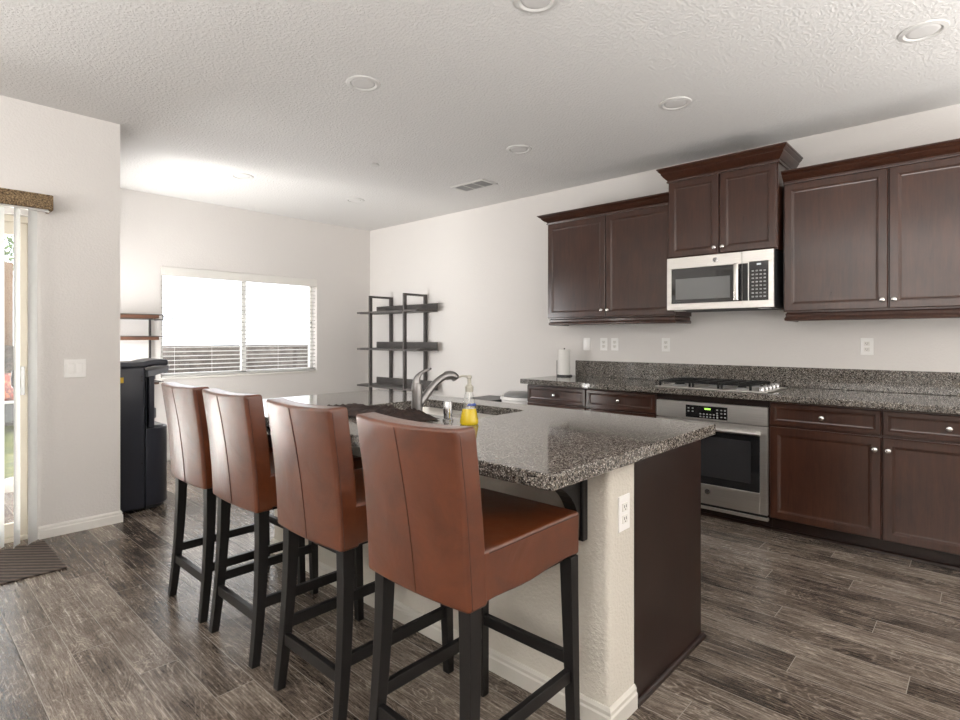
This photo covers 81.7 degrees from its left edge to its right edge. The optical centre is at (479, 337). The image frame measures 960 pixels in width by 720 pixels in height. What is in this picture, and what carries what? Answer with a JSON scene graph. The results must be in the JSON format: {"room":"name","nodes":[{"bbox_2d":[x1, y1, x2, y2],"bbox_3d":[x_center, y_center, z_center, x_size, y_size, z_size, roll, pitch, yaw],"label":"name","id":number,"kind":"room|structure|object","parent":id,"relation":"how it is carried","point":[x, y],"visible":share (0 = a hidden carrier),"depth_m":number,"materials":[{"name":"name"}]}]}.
{"room":"kitchen","nodes":[
{"label":"kitchen","id":0,"kind":"room"},
{"bbox_2d":[0,95,119,538],"bbox_3d":[-5.026,-0.101,2.437,1.870,2.740,5.491,0,0,43],"label":"wall partition","id":1,"kind":"structure","parent":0,"point":[72,158],"depth_m":3.63,"materials":[{"name":"white paint"}]},
{"bbox_2d":[4,214,27,543],"bbox_3d":[-3.719,0.254,2.617,0.089,2.030,2.545,0,0,43],"label":"door","id":2,"kind":"structure","parent":1,"relation":"in","point":[8,219],"depth_m":3.49,"materials":[{"name":"beige plastic"}]},
{"bbox_2d":[0,188,52,548],"bbox_3d":[-3.613,0.188,2.480,0.153,2.138,2.727,0,0,43],"label":"vertical blind","id":3,"kind":"object","parent":1,"relation":"attached to","point":[32,202],"visible":1,"depth_m":3.37,"materials":[{"name":"white plastic"}]},
{"bbox_2d":[64,359,85,377],"bbox_3d":[-2.650,0.199,3.635,0.010,0.120,0.118,0,0,43],"label":"light switch","id":4,"kind":"object","parent":1,"relation":"attached to","point":[73,368],"visible":1,"depth_m":3.63,"materials":[{"name":"white plastic"}]},
{"bbox_2d":[39,510,122,539],"bbox_3d":[-3.310,1.230,4.295,1.884,0.079,0.460,0,0,43],"label":"baseboard","id":5,"kind":"structure","parent":1,"relation":"attached to","point":[52,530],"depth_m":3.65,"materials":[{"name":"white paint"}]},
{"bbox_2d":[120,188,369,452],"bbox_3d":[-2.792,-0.101,6.362,0.150,2.740,3.614,0,0,43],"label":"wall","id":6,"kind":"structure","parent":0,"point":[156,231],"depth_m":6.42,"materials":[{"name":"white paint"}]},
{"bbox_2d":[161,275,312,375],"bbox_3d":[-2.759,-0.161,6.450,0.050,1.160,1.800,0,0,43],"label":"window","id":7,"kind":"structure","parent":6,"relation":"in","point":[310,312],"depth_m":6.44,"materials":[{"name":"white plastic"}]},
{"bbox_2d":[161,266,316,377],"bbox_3d":[-2.696,-0.164,6.392,0.072,1.150,1.792,0,0,43],"label":"window blind","id":8,"kind":"object","parent":7,"relation":"attached to","point":[177,272],"visible":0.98,"depth_m":6.33,"materials":[{"name":"white paint"}]},
{"bbox_2d":[161,370,316,379],"bbox_3d":[-2.705,0.424,6.400,0.096,0.022,1.800,0,0,43],"label":"trim","id":9,"kind":"structure","parent":6,"relation":"attached to","point":[311,371],"depth_m":6.26,"materials":[{"name":"white paint"}]},
{"bbox_2d":[0,0,959,230],"bbox_3d":[-0.852,-1.546,1.057,10.185,0.150,9.105,0,0,43],"label":"ceiling","id":10,"kind":"structure","parent":0,"point":[200,93],"depth_m":3.22,"materials":[{"name":"white paint"}]},
{"bbox_2d":[230,173,253,179],"bbox_3d":[-2.162,-1.466,5.043,0.198,0.010,0.198,0,0,43],"label":"recessed light","id":11,"kind":"object","parent":10,"relation":"in","point":[243,176],"visible":1,"depth_m":5.04,"materials":[{"name":"white"}]},
{"bbox_2d":[345,198,364,202],"bbox_3d":[-1.333,-1.466,5.920,0.198,0.010,0.198,0,0,43],"label":"recessed light","id":12,"kind":"object","parent":10,"relation":"in","point":[354,200],"visible":1,"depth_m":5.91,"materials":[{"name":"grey"}]},
{"bbox_2d":[346,75,380,91],"bbox_3d":[-0.674,-1.466,3.205,0.198,0.010,0.198,0,0,43],"label":"recessed light","id":13,"kind":"object","parent":10,"relation":"in","point":[364,83],"visible":1,"depth_m":3.19,"materials":[{"name":"grey"}]},
{"bbox_2d":[450,179,497,191],"bbox_3d":[-0.058,-1.466,5.348,0.420,0.010,0.230,0,0,43],"label":"ceiling vent","id":14,"kind":"object","parent":10,"relation":"in","point":[481,183],"visible":1,"depth_m":5.33,"materials":[{"name":"grey metal"}]},
{"bbox_2d":[506,145,531,153],"bbox_3d":[0.305,-1.466,4.322,0.198,0.010,0.198,0,0,43],"label":"recessed light","id":15,"kind":"object","parent":10,"relation":"in","point":[515,149],"visible":1,"depth_m":4.31,"materials":[{"name":"grey"}]},
{"bbox_2d":[513,0,558,12],"bbox_3d":[0.244,-1.466,2.410,0.198,0.010,0.198,0,0,43],"label":"recessed light","id":16,"kind":"object","parent":10,"relation":"in","point":[528,6],"visible":1,"depth_m":2.44,"materials":[{"name":"grey"}]},
{"bbox_2d":[659,96,691,109],"bbox_3d":[1.224,-1.466,3.478,0.198,0.010,0.198,0,0,43],"label":"recessed light","id":17,"kind":"object","parent":10,"relation":"in","point":[680,102],"visible":1,"depth_m":3.47,"materials":[{"name":"grey"}]},
{"bbox_2d":[897,19,949,42],"bbox_3d":[2.123,-1.466,2.660,0.198,0.010,0.198,0,0,43],"label":"recessed light","id":18,"kind":"object","parent":10,"relation":"in","point":[925,30],"visible":1,"depth_m":2.65,"materials":[{"name":"grey"}]},
{"bbox_2d":[0,460,959,719],"bbox_3d":[-0.852,1.344,1.057,10.185,0.150,9.105,0,0,43],"label":"floor","id":19,"kind":"structure","parent":0,"point":[795,627],"depth_m":2.33,"materials":[{"name":"brown wood"}]},
{"bbox_2d":[0,541,66,584],"bbox_3d":[-2.882,1.264,2.824,0.595,0.010,1.162,0,0,43],"label":"doormat","id":20,"kind":"object","parent":19,"relation":"on","point":[26,561],"visible":1,"depth_m":3.11,"materials":[{"name":"grey fabric"}]},
{"bbox_2d":[120,313,163,422],"bbox_3d":[-3.474,0.519,5.287,0.254,1.500,0.760,0,0,43],"label":"bookcase","id":21,"kind":"object","parent":19,"relation":"on","point":[149,317],"visible":0.27,"depth_m":5.38,"materials":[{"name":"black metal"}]},
{"bbox_2d":[120,358,169,512],"bbox_3d":[-2.576,0.712,4.195,0.324,1.106,0.365,0,0,43],"label":"water dispenser","id":22,"kind":"object","parent":19,"relation":"on","point":[143,440],"visible":0.83,"depth_m":4.06,"materials":[{"name":"grey plastic"}]},
{"bbox_2d":[120,358,167,367],"bbox_3d":[-2.586,0.192,4.184,0.324,0.065,0.334,0,0,43],"label":"lid","id":23,"kind":"object","parent":22,"relation":"attached to","point":[144,362],"depth_m":4.12,"materials":[{"name":"black plastic"}]},
{"bbox_2d":[154,421,162,426],"bbox_3d":[-2.522,0.661,4.254,0.220,0.015,0.104,0,0,43],"label":"drip tray","id":24,"kind":"object","parent":22,"relation":"on","point":[156,424],"depth_m":4.20,"materials":[{"name":"grey plastic"}]},
{"bbox_2d":[161,382,305,623],"bbox_3d":[-1.233,0.744,2.775,0.415,1.050,0.562,0,0,43],"label":"bar stool","id":25,"kind":"object","parent":19,"relation":"on","point":[190,457],"visible":0.63,"depth_m":2.56,"materials":[{"name":"brown leather"}]},
{"bbox_2d":[202,388,363,668],"bbox_3d":[-0.864,0.744,2.436,0.415,1.050,0.562,0,0,43],"label":"bar stool","id":26,"kind":"object","parent":19,"relation":"on","point":[242,463],"visible":0.62,"depth_m":2.21,"materials":[{"name":"brown leather"}]},
{"bbox_2d":[266,398,453,719],"bbox_3d":[-0.440,0.744,2.046,0.415,1.050,0.562,0,0,43],"label":"bar stool","id":27,"kind":"object","parent":19,"relation":"on","point":[321,500],"visible":0.69,"depth_m":1.82,"materials":[{"name":"brown leather"}]},
{"bbox_2d":[357,293,437,391],"bbox_3d":[-1.034,0.368,6.932,1.180,1.802,0.373,0,0,43],"label":"etagere","id":28,"kind":"object","parent":19,"relation":"on","point":[390,383],"visible":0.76,"depth_m":6.86,"materials":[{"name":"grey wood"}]},
{"bbox_2d":[363,383,437,391],"bbox_3d":[-1.032,0.611,6.934,1.180,0.028,0.278,0,0,43],"label":"shelf","id":29,"kind":"object","parent":28,"relation":"attached to","point":[394,385],"depth_m":6.96,"materials":[{"name":"grey wood"}]},
{"bbox_2d":[368,309,437,314],"bbox_3d":[-1.032,-0.323,6.934,1.180,0.028,0.278,0,0,43],"label":"shelf","id":30,"kind":"object","parent":28,"relation":"attached to","point":[424,311],"depth_m":6.75,"materials":[{"name":"grey wood"}]},
{"bbox_2d":[379,348,437,350],"bbox_3d":[-1.032,0.143,6.934,1.180,0.028,0.278,0,0,43],"label":"shelf","id":31,"kind":"object","parent":28,"relation":"attached to","point":[419,349],"depth_m":6.74,"materials":[{"name":"grey wood"}]},
{"bbox_2d":[356,412,579,719],"bbox_3d":[-0.029,0.744,1.653,0.415,1.050,0.562,0,0,43],"label":"bar stool","id":32,"kind":"object","parent":19,"relation":"on","point":[453,542],"visible":1,"depth_m":1.49,"materials":[{"name":"brown leather"}]},
{"bbox_2d":[467,395,501,401],"bbox_3d":[0.095,0.949,5.825,0.380,0.640,0.450,0,0,43],"label":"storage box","id":33,"kind":"object","parent":19,"relation":"on","point":[487,397],"visible":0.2,"depth_m":5.76,"materials":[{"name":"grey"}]},
{"bbox_2d":[266,427,706,719],"bbox_3d":[-0.219,0.839,2.747,2.269,0.860,1.050,0,0,43],"label":"kitchen island","id":34,"kind":"object","parent":19,"relation":"on","point":[639,586],"visible":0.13,"depth_m":1.98,"materials":[{"name":"beige paint"}]},
{"bbox_2d":[263,389,715,490],"bbox_3d":[-0.262,0.343,2.697,2.329,0.131,1.191,0,0,43],"label":"island countertop","id":35,"kind":"structure","parent":34,"relation":"on","point":[541,447],"depth_m":2.09,"materials":[{"name":"stone"}]},
{"bbox_2d":[327,403,439,421],"bbox_3d":[-0.497,0.335,2.604,0.673,0.051,0.241,0,0,43],"label":"kitchen towel","id":36,"kind":"object","parent":35,"relation":"on","point":[353,409],"visible":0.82,"depth_m":2.48,"materials":[{"name":"brown fabric"}]},
{"bbox_2d":[411,368,458,410],"bbox_3d":[-0.216,0.252,2.661,0.262,0.222,0.062,0,0,-38],"label":"kitchen faucet","id":37,"kind":"object","parent":35,"relation":"on","point":[419,398],"visible":0.86,"depth_m":2.60,"materials":[{"name":"silver metal"}]},
{"bbox_2d":[401,407,494,417],"bbox_3d":[-0.187,0.482,2.890,0.789,0.144,0.449,0,0,43],"label":"sink","id":38,"kind":"object","parent":35,"relation":"in","point":[428,410],"visible":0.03,"depth_m":3.21,"materials":[{"name":"silver metal"}]},
{"bbox_2d":[459,375,478,424],"bbox_3d":[-0.045,0.260,2.346,0.079,0.207,0.079,0,0,43],"label":"soap bottle","id":39,"kind":"object","parent":35,"relation":"on","point":[469,416],"visible":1,"depth_m":2.32,"materials":[{"name":"yellow plastic"}]},
{"bbox_2d":[618,493,629,532],"bbox_3d":[0.482,0.583,1.852,0.009,0.118,0.074,0,0,43],"label":"wall outlet","id":40,"kind":"object","parent":34,"relation":"attached to","point":[624,500],"visible":1,"depth_m":1.84,"materials":[{"name":"white plastic"}]},
{"bbox_2d":[622,502,627,511],"bbox_3d":[0.483,0.563,1.851,0.004,0.028,0.034,0,0,43],"label":"receptacle","id":41,"kind":"object","parent":40,"relation":"attached to","point":[624,504],"depth_m":1.85,"materials":[{"name":"white paint"}]},
{"bbox_2d":[622,514,627,523],"bbox_3d":[0.483,0.603,1.851,0.004,0.028,0.034,0,0,43],"label":"receptacle","id":42,"kind":"object","parent":40,"relation":"attached to","point":[624,516],"depth_m":1.85,"materials":[{"name":"white paint"}]},
{"bbox_2d":[500,391,527,404],"bbox_3d":[0.403,0.898,5.495,0.462,0.742,0.315,0,0,43],"label":"trash can","id":43,"kind":"object","parent":19,"relation":"on","point":[518,397],"visible":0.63,"depth_m":5.39,"materials":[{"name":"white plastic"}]},
{"bbox_2d":[527,384,656,417],"bbox_3d":[1.080,0.838,4.788,1.218,0.862,0.694,0,0,43],"label":"base cabinet","id":44,"kind":"object","parent":19,"relation":"on","point":[644,404],"visible":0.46,"depth_m":4.50,"materials":[{"name":"brown wood"}]},
{"bbox_2d":[657,393,771,529],"bbox_3d":[1.830,0.838,4.132,0.773,0.862,0.645,0,0,43],"label":"housing","id":45,"kind":"object","parent":19,"relation":"on","point":[715,514],"visible":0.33,"depth_m":3.82,"materials":[{"name":"brown wood"}]},
{"bbox_2d":[657,399,768,521],"bbox_3d":[1.768,0.830,4.065,0.760,0.746,0.620,0,0,43],"label":"wall oven","id":46,"kind":"object","parent":45,"relation":"in","point":[735,459],"visible":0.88,"depth_m":3.77,"materials":[{"name":"silver metal"}]},
{"bbox_2d":[770,401,959,569],"bbox_3d":[2.540,0.838,3.447,1.200,0.862,0.694,0,0,43],"label":"base cabinet","id":47,"kind":"object","parent":19,"relation":"on","point":[883,481],"visible":1,"depth_m":3.26,"materials":[{"name":"brown wood"}]},
{"bbox_2d":[520,375,959,413],"bbox_3d":[1.786,0.385,4.122,3.225,0.042,0.719,0,0,43],"label":"countertop","id":48,"kind":"structure","parent":47,"relation":"on","point":[948,404],"depth_m":3.63,"materials":[{"name":"stone"}]},
{"bbox_2d":[556,348,571,376],"bbox_3d":[0.804,0.230,5.289,0.150,0.268,0.150,0,0,43],"label":"paper towel","id":49,"kind":"object","parent":48,"relation":"on","point":[563,354],"visible":1,"depth_m":5.24,"materials":[{"name":"white paper"}]},
{"bbox_2d":[655,377,787,393],"bbox_3d":[1.756,0.338,4.056,0.770,0.052,0.500,0,0,43],"label":"gas cooktop","id":50,"kind":"object","parent":48,"relation":"in","point":[750,386],"visible":1,"depth_m":3.96,"materials":[{"name":"silver metal"}]},
{"bbox_2d":[655,383,787,393],"bbox_3d":[1.756,0.359,4.056,0.770,0.010,0.500,0,0,43],"label":"tray","id":51,"kind":"object","parent":50,"relation":"on","point":[754,389],"depth_m":3.90,"materials":[{"name":"silver metal"}]},
{"bbox_2d":[370,104,959,397],"bbox_3d":[2.176,-0.101,4.355,10.185,2.740,0.150,0,0,43],"label":"wall","id":52,"kind":"structure","parent":0,"point":[485,268],"depth_m":5.67,"materials":[{"name":"white paint"}]},
{"bbox_2d":[583,338,589,349],"bbox_3d":[1.021,0.059,5.308,0.074,0.116,0.010,0,0,43],"label":"wall switch","id":53,"kind":"object","parent":52,"relation":"attached to","point":[586,341],"visible":1,"depth_m":5.30,"materials":[{"name":"white plastic"}]},
{"bbox_2d":[600,338,606,349],"bbox_3d":[1.156,0.059,5.184,0.074,0.116,0.009,0,0,43],"label":"wall outlet","id":54,"kind":"object","parent":52,"relation":"attached to","point":[603,341],"visible":1,"depth_m":5.18,"materials":[{"name":"white plastic"}]},
{"bbox_2d":[537,192,690,325],"bbox_3d":[1.150,-0.631,4.925,1.305,1.029,0.397,0,0,43],"label":"upper cabinet","id":55,"kind":"object","parent":52,"relation":"attached to","point":[607,262],"visible":0.99,"depth_m":4.76,"materials":[{"name":"brown wood"}]},
{"bbox_2d":[611,338,617,350],"bbox_3d":[1.240,0.059,5.107,0.074,0.116,0.009,0,0,43],"label":"wall outlet","id":56,"kind":"object","parent":52,"relation":"attached to","point":[614,341],"visible":1,"depth_m":5.11,"materials":[{"name":"white plastic"}]},
{"bbox_2d":[662,338,669,351],"bbox_3d":[1.599,0.059,4.777,0.074,0.116,0.009,0,0,43],"label":"wall outlet","id":57,"kind":"object","parent":52,"relation":"attached to","point":[665,341],"visible":1,"depth_m":4.77,"materials":[{"name":"white plastic"}]},
{"bbox_2d":[656,142,802,258],"bbox_3d":[1.878,-0.971,4.219,0.924,0.704,0.452,0,0,43],"label":"upper cabinet","id":58,"kind":"object","parent":52,"relation":"attached to","point":[733,202],"visible":0.98,"depth_m":4.04,"materials":[{"name":"brown wood"}]},
{"bbox_2d":[667,248,783,312],"bbox_3d":[1.871,-0.412,4.221,0.763,0.410,0.459,0,0,43],"label":"microwave","id":59,"kind":"object","parent":58,"relation":"attached to","point":[753,280],"visible":0.99,"depth_m":4.04,"materials":[{"name":"silver metal"}]},
{"bbox_2d":[575,360,959,395],"bbox_3d":[2.070,0.290,4.335,3.095,0.146,0.021,0,0,43],"label":"backsplash","id":60,"kind":"structure","parent":52,"relation":"attached to","point":[915,382],"depth_m":4.07,"materials":[{"name":"stone"}]},
{"bbox_2d":[860,338,873,354],"bbox_3d":[2.655,0.059,3.808,0.074,0.116,0.009,0,0,43],"label":"wall outlet","id":61,"kind":"object","parent":52,"relation":"attached to","point":[866,344],"visible":1,"depth_m":3.80,"materials":[{"name":"white plastic"}]},
{"bbox_2d":[781,138,959,321],"bbox_3d":[2.666,-0.631,3.534,1.263,1.029,0.397,0,0,43],"label":"upper cabinet","id":62,"kind":"object","parent":52,"relation":"attached to","point":[873,236],"visible":1,"depth_m":3.50,"materials":[{"name":"brown wood"}]},
{"label":"outside","id":63,"kind":"structure","parent":0,"visible":0},
{"bbox_2d":[4,345,13,425],"bbox_3d":[-9.750,0.714,6.237,1.000,1.269,10.000,0,0,43],"label":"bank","id":64,"kind":"object","parent":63,"point":[8,350],"visible":0.04,"depth_m":8.96,"materials":[{"name":"beige"}]},
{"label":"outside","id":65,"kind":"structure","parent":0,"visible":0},
{"bbox_3d":[-3.564,1.599,4.251,1.870,0.540,0.541,0,0,43],"label":"ground border","id":66,"kind":"structure","parent":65,"visible":0},
{"bbox_2d":[4,477,13,492],"bbox_3d":[-3.926,1.249,4.669,0.256,0.160,0.252,0,0,43],"label":"rock","id":67,"kind":"object","parent":66,"relation":"on","point":[8,482],"visible":0.38,"depth_m":4.58,"materials":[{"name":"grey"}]},
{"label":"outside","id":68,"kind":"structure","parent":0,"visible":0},
{"bbox_2d":[4,426,13,478],"bbox_3d":[-5.390,1.600,7.019,4.565,0.538,2.150,0,0,43],"label":"lawn","id":69,"kind":"structure","parent":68,"point":[8,430],"depth_m":6.50,"materials":[{"name":"green plant"}]},
{"bbox_2d":[4,373,13,422],"bbox_3d":[-6.774,0.919,7.985,0.620,0.820,1.200,0,0,43],"label":"bench","id":70,"kind":"object","parent":69,"relation":"on","point":[8,390],"visible":0.06,"depth_m":7.88,"materials":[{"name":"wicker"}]},
{"bbox_2d":[4,373,13,400],"bbox_3d":[-6.817,0.704,7.923,0.160,0.390,0.550,0,0,43],"label":"cushion","id":71,"kind":"object","parent":70,"relation":"on","point":[8,390],"depth_m":7.91,"materials":[{"name":"red fabric"}]},
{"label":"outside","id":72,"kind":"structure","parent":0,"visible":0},
{"bbox_3d":[-13.071,1.599,16.075,19.000,0.540,34.000,0,0,43],"label":"yard","id":73,"kind":"structure","parent":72,"visible":0},
{"bbox_2d":[4,235,13,277],"bbox_3d":[-9.334,-0.895,10.533,2.664,4.538,2.631,0,0,43],"label":"tree","id":74,"kind":"object","parent":73,"relation":"on","point":[11,246],"visible":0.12,"depth_m":10.41,"materials":[{"name":"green plant"}]},
{"bbox_2d":[163,344,306,372],"bbox_3d":[-2.227,0.749,14.874,0.200,1.200,13.100,0,0,43],"label":"wall","id":75,"kind":"structure","parent":73,"relation":"on","point":[288,346],"depth_m":11.51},
{"bbox_3d":[-10.155,0.749,6.609,0.100,1.200,10.000,0,0,43],"label":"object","id":76,"kind":"structure","parent":73,"relation":"on","visible":0},
{"bbox_2d":[4,262,12,345],"bbox_3d":[-10.224,-0.491,6.600,0.130,1.520,9.893,0,0,43],"label":"wooden fence","id":77,"kind":"object","parent":76,"relation":"on","point":[8,266],"visible":0.05,"depth_m":9.16,"materials":[{"name":"brown wood"}]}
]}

